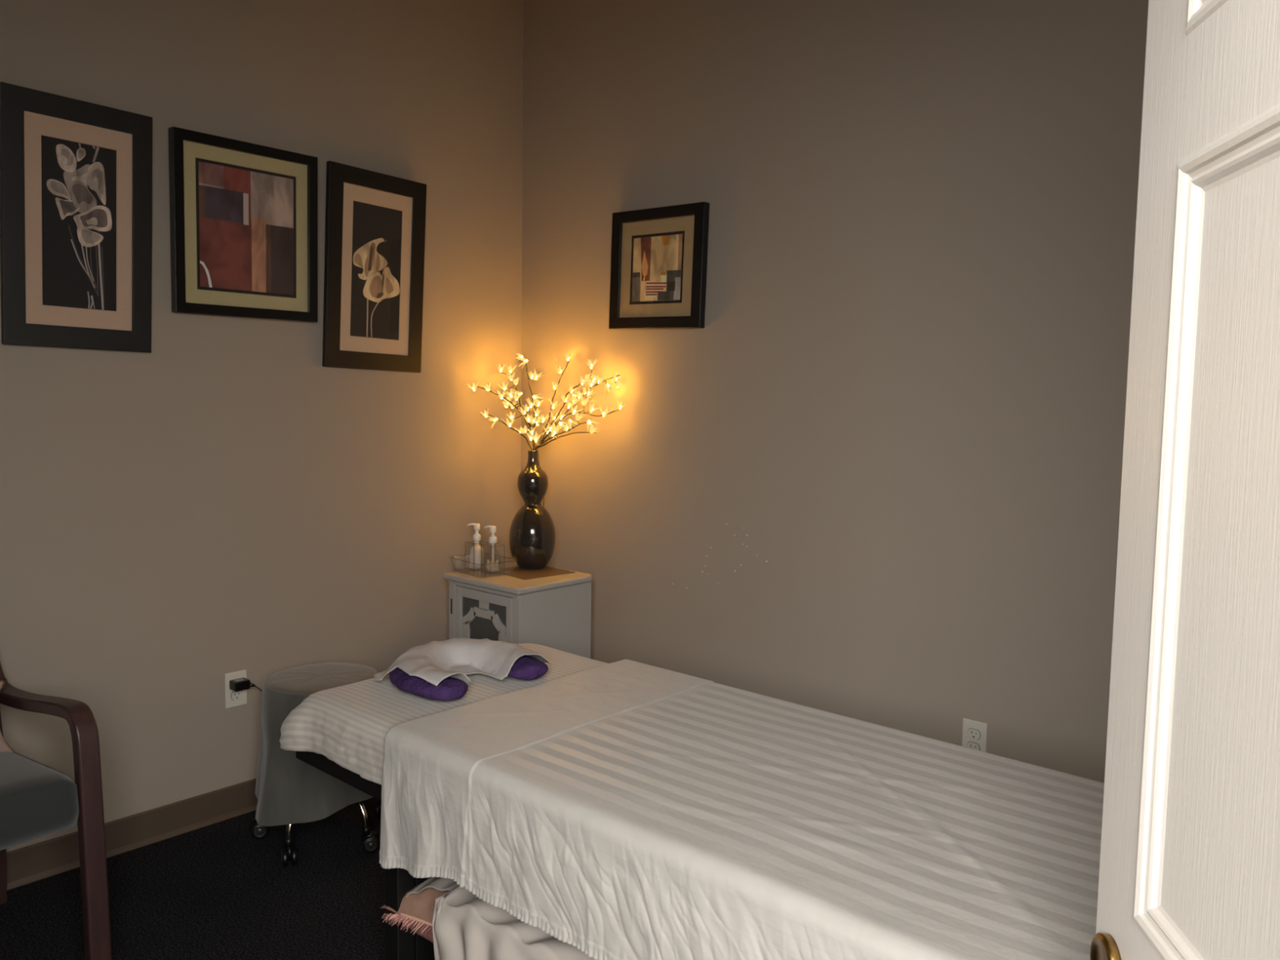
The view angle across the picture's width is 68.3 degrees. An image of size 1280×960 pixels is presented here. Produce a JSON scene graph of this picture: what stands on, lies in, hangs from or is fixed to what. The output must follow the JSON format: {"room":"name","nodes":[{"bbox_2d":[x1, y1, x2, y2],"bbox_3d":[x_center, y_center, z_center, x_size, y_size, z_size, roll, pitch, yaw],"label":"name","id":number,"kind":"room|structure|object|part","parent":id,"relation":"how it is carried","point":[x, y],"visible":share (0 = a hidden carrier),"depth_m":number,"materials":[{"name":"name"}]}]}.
{"room":"spa","nodes":[
{"label":"spa","id":0,"kind":"room"},
{"bbox_2d":[0,797,385,959],"bbox_3d":[-0.182,1.475,-1.230,7.600,0.050,7.600,5,6,41],"label":"floor","id":1,"kind":"structure","parent":0,"point":[217,891],"depth_m":2.53,"materials":[{"name":"carpet"}]},
{"bbox_2d":[0,662,111,959],"bbox_3d":[-1.635,0.700,2.070,0.682,0.920,0.594,4,6,37],"label":"armchair","id":2,"kind":"object","parent":1,"relation":"on","point":[37,800],"visible":0.97,"depth_m":2.09,"materials":[{"name":"brown wood"}]},
{"bbox_3d":[-1.701,0.666,2.465,0.095,0.920,0.040,4,6,37],"label":"leg","id":3,"kind":"part","parent":2,"relation":"part of","materials":[{"name":"brown wood"}]},
{"bbox_2d":[0,678,15,752],"bbox_3d":[-1.636,0.588,2.186,0.121,0.181,0.322,5,6,41],"label":"throw pillow","id":4,"kind":"object","parent":2,"relation":"on","point":[4,746],"visible":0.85,"depth_m":2.27,"materials":[{"name":"fabric"}]},
{"bbox_3d":[-1.615,0.705,2.055,0.560,0.120,0.500,4,6,37],"label":"seat","id":5,"kind":"part","parent":2,"relation":"part of","materials":[{"name":"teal fabric"}]},
{"bbox_2d":[250,662,381,866],"bbox_3d":[-0.981,0.848,2.897,0.429,0.510,0.418,0,5,-9],"label":"stool","id":6,"kind":"object","parent":1,"relation":"on","point":[290,790],"visible":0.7,"depth_m":2.73,"materials":[{"name":"grey fabric"}]},
{"bbox_3d":[-1.000,0.983,2.809,0.019,0.121,0.175,2,5,14],"label":"leg","id":7,"kind":"part","parent":6,"relation":"part of","materials":[{"name":"silver metal"}]},
{"bbox_3d":[-0.968,0.602,2.882,0.333,0.017,0.333,5,6,41],"label":"seat","id":8,"kind":"part","parent":6,"relation":"part of","materials":[{"name":"grey fabric"}]},
{"bbox_3d":[-0.884,0.981,2.855,0.175,0.121,0.019,4,5,32],"label":"leg","id":9,"kind":"part","parent":6,"relation":"part of","materials":[{"name":"silver metal"}]},
{"bbox_2d":[295,751,435,959],"bbox_3d":[0.099,0.883,1.938,1.860,0.628,0.708,5,6,41],"label":"massage table","id":10,"kind":"object","parent":1,"relation":"on","point":[400,944],"visible":0.06,"depth_m":2.08,"materials":[{"name":"black plastic"}]},
{"bbox_3d":[0.102,0.660,1.920,1.860,0.105,0.708,5,6,41],"label":"frame","id":11,"kind":"part","parent":10,"relation":"part of","materials":[{"name":"black wood"}]},
{"bbox_3d":[-0.530,0.882,2.080,0.050,0.589,0.045,5,6,41],"label":"leg","id":12,"kind":"part","parent":10,"relation":"part of","materials":[{"name":"black wood"}]},
{"bbox_3d":[-0.326,0.890,2.313,0.040,0.460,0.560,5,6,41],"label":"panel","id":13,"kind":"part","parent":10,"relation":"part of","materials":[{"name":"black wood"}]},
{"bbox_2d":[279,643,608,785],"bbox_3d":[0.089,0.612,1.911,1.917,0.144,0.785,5,6,41],"label":"fitted sheet","id":14,"kind":"object","parent":10,"relation":"on","point":[348,725],"visible":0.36,"depth_m":2.17,"materials":[{"name":"white fabric"}]},
{"bbox_2d":[389,654,547,701],"bbox_3d":[-0.456,0.470,2.356,0.359,0.046,0.380,5,6,41],"label":"cushion","id":15,"kind":"object","parent":14,"relation":"on","point":[526,667],"visible":0.47,"depth_m":2.19,"materials":[{"name":"purple fabric"}]},
{"bbox_2d":[373,637,551,687],"bbox_3d":[-0.439,0.456,2.377,0.341,0.059,0.410,5,6,41],"label":"cover","id":16,"kind":"object","parent":15,"relation":"on","point":[433,661],"visible":0.96,"depth_m":2.38,"materials":[{"name":"grey fabric"}]},
{"bbox_2d":[379,658,1104,959],"bbox_3d":[0.258,0.680,1.760,1.465,0.282,0.808,5,6,41],"label":"sheet","id":17,"kind":"object","parent":14,"relation":"on","point":[625,809],"visible":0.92,"depth_m":1.61,"materials":[{"name":"white fabric"}]},
{"bbox_2d":[442,562,591,658],"bbox_3d":[-0.449,0.704,3.508,0.422,0.716,0.387,5,6,41],"label":"base cabinet","id":18,"kind":"object","parent":1,"relation":"on","point":[553,611],"visible":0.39,"depth_m":3.37,"materials":[{"name":"grey paint"}]},
{"bbox_3d":[-0.559,0.697,3.381,0.316,0.600,0.016,5,6,41],"label":"door","id":19,"kind":"part","parent":18,"relation":"part of","materials":[{"name":"grey paint"}]},
{"bbox_3d":[-0.555,0.689,3.385,0.262,0.522,0.003,5,6,41],"label":"glass pane","id":20,"kind":"part","parent":18,"relation":"part of","materials":[{"name":"grey glass"}]},
{"bbox_3d":[-0.560,0.708,3.381,0.390,0.664,0.020,5,6,41],"label":"frame","id":21,"kind":"part","parent":18,"relation":"part of","materials":[{"name":"grey paint"}]},
{"bbox_2d":[494,566,574,579],"bbox_3d":[-0.406,0.342,3.527,0.236,0.002,0.232,-4,6,-44],"label":"place mat","id":22,"kind":"object","parent":18,"relation":"on","point":[515,571],"visible":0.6,"depth_m":3.50,"materials":[{"name":"brown wood"}]},
{"bbox_2d":[509,449,555,568],"bbox_3d":[-0.409,0.111,3.596,0.176,0.447,0.176,5,6,41],"label":"vase","id":23,"kind":"object","parent":22,"relation":"on","point":[532,536],"visible":1,"depth_m":3.54,"materials":[{"name":"brown ceramic"}]},
{"bbox_2d":[466,352,625,506],"bbox_3d":[-0.342,0.027,3.548,0.599,1.024,0.285,4,5,32],"label":"branches","id":24,"kind":"object","parent":23,"relation":"in","point":[548,429],"visible":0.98,"depth_m":3.53,"materials":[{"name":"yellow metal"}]},
{"bbox_3d":[-0.381,0.203,3.664,0.031,0.653,0.148,2,5,13],"label":"cord","id":25,"kind":"part","parent":24,"relation":"part of","materials":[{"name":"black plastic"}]},
{"bbox_3d":[-0.583,0.317,3.505,0.237,0.052,0.191,5,6,41],"label":"clear tray","id":26,"kind":"object","parent":18,"relation":"on","visible":0},
{"bbox_3d":[-0.544,0.290,3.489,0.072,0.102,0.072,5,6,41],"label":"clear tumbler","id":27,"kind":"object","parent":26,"relation":"in","visible":0},
{"bbox_2d":[483,525,499,571],"bbox_3d":[-0.546,0.252,3.490,0.050,0.168,0.060,-2,5,-29],"label":"pump bottle","id":28,"kind":"object","parent":27,"relation":"in","point":[492,540],"visible":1,"depth_m":3.48,"materials":[{"name":"clear plastic"}]},
{"bbox_3d":[-0.614,0.284,3.547,0.072,0.102,0.072,5,6,41],"label":"clear tumbler","id":29,"kind":"object","parent":26,"relation":"in","visible":0},
{"bbox_2d":[466,523,484,568],"bbox_3d":[-0.618,0.246,3.548,0.064,0.168,0.051,5,6,41],"label":"pump bottle","id":30,"kind":"object","parent":29,"relation":"in","point":[477,552],"visible":1,"depth_m":3.53,"materials":[{"name":"beige"}]},
{"bbox_3d":[-0.151,1.122,1.927,0.520,0.177,0.300,5,6,41],"label":"folded towel","id":31,"kind":"object","parent":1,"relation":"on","visible":0},
{"bbox_2d":[380,882,450,942],"bbox_3d":[-0.309,0.934,2.032,0.490,0.187,0.306,5,6,41],"label":"blanket","id":32,"kind":"object","parent":31,"relation":"on","point":[415,911],"visible":0.2,"depth_m":2.02,"materials":[{"name":"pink fabric"}]},
{"bbox_2d":[405,876,594,959],"bbox_3d":[-0.222,0.906,1.951,0.651,0.220,0.376,5,6,41],"label":"blanket","id":33,"kind":"object","parent":32,"relation":"on","point":[465,926],"visible":0.15,"depth_m":1.80,"materials":[{"name":"beige fabric"}]},
{"bbox_2d":[0,0,523,852],"bbox_3d":[-1.646,-0.413,2.611,0.100,3.050,3.600,5,6,41],"label":"wall","id":34,"kind":"structure","parent":0,"point":[188,513],"depth_m":3.01,"materials":[{"name":"beige paint"}]},
{"bbox_2d":[0,81,152,352],"bbox_3d":[-1.537,-0.696,2.586,0.055,0.668,0.376,5,6,41],"label":"framed picture","id":35,"kind":"object","parent":34,"relation":"attached to","point":[76,175],"visible":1,"depth_m":2.57,"materials":[{"name":"black wood"}]},
{"bbox_2d":[40,135,116,311],"bbox_3d":[-1.535,-0.696,2.585,0.002,0.445,0.186,9,8,41],"label":"print","id":36,"kind":"object","parent":35,"relation":"attached to","point":[78,174],"depth_m":2.58,"materials":[{"name":"black paper"}]},
{"bbox_2d":[6,777,257,890],"bbox_3d":[-1.625,1.061,2.692,0.016,0.100,3.400,5,6,41],"label":"baseboard","id":37,"kind":"structure","parent":34,"relation":"attached to","point":[48,858],"depth_m":2.83,"materials":[{"name":"beige rubber"}]},
{"bbox_2d":[224,669,247,708],"bbox_3d":[-1.298,0.672,3.031,0.009,0.114,0.070,5,6,41],"label":"wall outlet","id":38,"kind":"object","parent":34,"relation":"attached to","point":[233,699],"visible":0.66,"depth_m":3.02,"materials":[{"name":"beige plastic"}]},
{"bbox_2d":[231,690,242,700],"bbox_3d":[-1.297,0.692,3.031,0.004,0.029,0.037,5,6,41],"label":"receptacle","id":39,"kind":"object","parent":38,"relation":"attached to","point":[235,695],"depth_m":3.03,"materials":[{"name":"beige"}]},
{"bbox_2d":[229,677,262,691],"bbox_3d":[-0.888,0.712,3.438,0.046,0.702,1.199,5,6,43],"label":"power adapter","id":40,"kind":"object","parent":38,"relation":"attached to","point":[239,684],"visible":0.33,"depth_m":3.00,"materials":[{"name":"black plastic"}]},
{"bbox_2d":[168,126,317,322],"bbox_3d":[-1.222,-0.775,2.938,0.053,0.535,0.462,5,6,41],"label":"framed picture","id":41,"kind":"object","parent":34,"relation":"attached to","point":[243,215],"visible":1,"depth_m":2.92,"materials":[{"name":"black wood"}]},
{"bbox_2d":[195,157,296,297],"bbox_3d":[-1.220,-0.775,2.937,0.001,0.386,0.321,8,9,41],"label":"print","id":42,"kind":"object","parent":41,"relation":"attached to","point":[246,211],"depth_m":2.93,"materials":[{"name":"multicoloured"}]},
{"bbox_2d":[322,160,426,372],"bbox_3d":[-0.922,-0.726,3.294,0.041,0.684,0.398,5,6,41],"label":"framed picture","id":43,"kind":"object","parent":34,"relation":"attached to","point":[374,264],"visible":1,"depth_m":3.28,"materials":[{"name":"black wood"}]},
{"bbox_2d":[350,200,402,340],"bbox_3d":[-0.920,-0.725,3.293,0.002,0.457,0.198,7,7,41],"label":"print","id":44,"kind":"object","parent":43,"relation":"attached to","point":[376,229],"depth_m":3.29},
{"bbox_2d":[520,0,1148,782],"bbox_3d":[0.880,-0.383,2.718,3.550,3.050,0.101,5,6,41],"label":"wall","id":45,"kind":"structure","parent":0,"point":[879,482],"depth_m":2.85,"materials":[{"name":"beige paint"}]},
{"bbox_2d":[608,201,709,328],"bbox_3d":[0.059,-0.746,3.330,0.437,0.431,0.031,5,6,41],"label":"framed picture","id":46,"kind":"object","parent":45,"relation":"attached to","point":[659,257],"visible":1,"depth_m":3.31,"materials":[{"name":"black wood"}]},
{"bbox_2d":[629,231,684,304],"bbox_3d":[0.058,-0.746,3.328,0.246,0.246,0.002,7,8,41],"label":"print","id":47,"kind":"object","parent":46,"relation":"attached to","point":[656,259],"depth_m":3.33},
{"bbox_2d":[961,718,987,752],"bbox_3d":[0.944,0.736,2.664,0.070,0.114,0.009,5,6,41],"label":"wall outlet","id":48,"kind":"object","parent":45,"relation":"attached to","point":[974,732],"visible":0.72,"depth_m":2.66,"materials":[{"name":"beige plastic"}]},
{"bbox_2d":[967,741,980,750],"bbox_3d":[0.942,0.756,2.664,0.037,0.029,0.004,5,6,41],"label":"receptacle","id":49,"kind":"object","parent":48,"relation":"attached to","point":[971,744],"depth_m":2.66,"materials":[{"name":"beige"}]},
{"bbox_2d":[967,728,980,739],"bbox_3d":[0.943,0.717,2.661,0.037,0.029,0.004,5,6,41],"label":"receptacle","id":50,"kind":"object","parent":48,"relation":"attached to","point":[972,733],"depth_m":2.66,"materials":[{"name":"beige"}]},
{"bbox_3d":[-0.380,-0.195,0.156,2.200,3.050,1.570,5,6,41],"label":"wall","id":51,"kind":"structure","parent":0,"visible":0},
{"bbox_2d":[1089,0,1279,959],"bbox_3d":[0.439,0.294,0.554,0.050,2.025,0.813,1,5,7],"label":"door","id":52,"kind":"structure","parent":51,"relation":"in","point":[1189,862],"depth_m":0.78,"materials":[{"name":"white paint"}]}
]}

